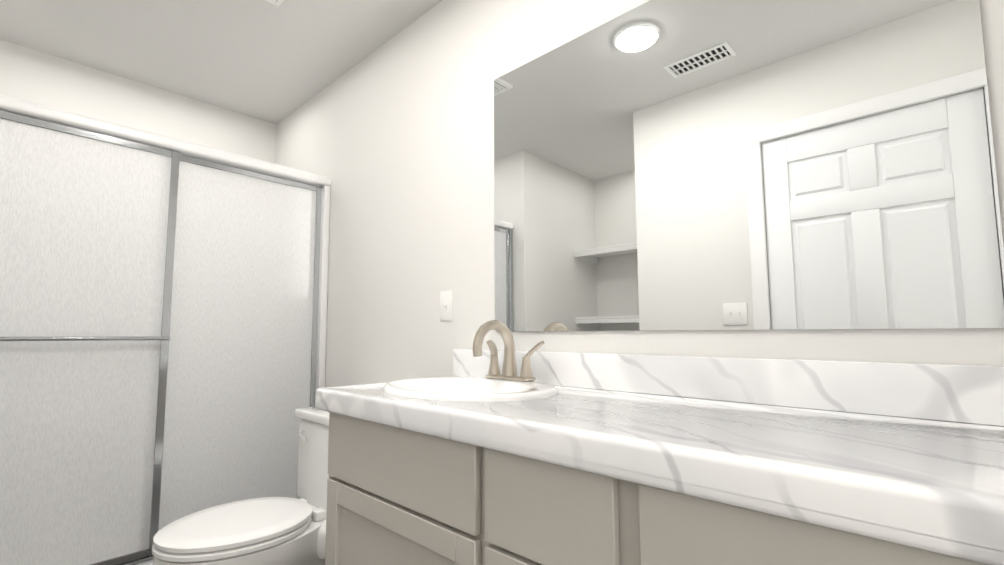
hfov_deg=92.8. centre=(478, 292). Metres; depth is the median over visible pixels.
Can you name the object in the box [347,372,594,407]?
sink
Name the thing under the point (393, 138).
wall
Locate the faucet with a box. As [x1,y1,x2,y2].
[467,320,546,379]
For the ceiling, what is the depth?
2.26 m
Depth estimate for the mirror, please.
1.11 m
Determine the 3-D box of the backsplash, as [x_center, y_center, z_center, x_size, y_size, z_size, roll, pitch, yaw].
[0.470,0.214,1.232,1.576,0.101,0.020,-5,-7,45]
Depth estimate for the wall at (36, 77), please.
2.60 m
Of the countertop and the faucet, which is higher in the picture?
the faucet
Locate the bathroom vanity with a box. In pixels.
[315,400,1003,564]
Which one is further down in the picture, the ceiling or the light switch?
the light switch
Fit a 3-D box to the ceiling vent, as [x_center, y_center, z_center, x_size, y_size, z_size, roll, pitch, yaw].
[-0.845,-1.227,1.830,0.270,0.021,0.270,-5,-7,45]
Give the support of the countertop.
on the bathroom vanity
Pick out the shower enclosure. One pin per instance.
(163, 313)
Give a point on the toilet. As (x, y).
(274, 531)
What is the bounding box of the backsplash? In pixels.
[453,349,1003,423]
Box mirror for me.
[494,0,1003,330]
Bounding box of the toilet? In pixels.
[152,407,328,564]
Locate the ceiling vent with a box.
[266,0,283,6]
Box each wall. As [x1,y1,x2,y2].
[0,39,275,162]
[275,0,1003,387]
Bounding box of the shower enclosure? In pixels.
[0,95,330,564]
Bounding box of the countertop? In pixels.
[315,386,1003,535]
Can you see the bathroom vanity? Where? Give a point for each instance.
(507, 455)
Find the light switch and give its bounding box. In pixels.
[440,290,452,320]
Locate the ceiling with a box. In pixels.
[0,0,441,124]

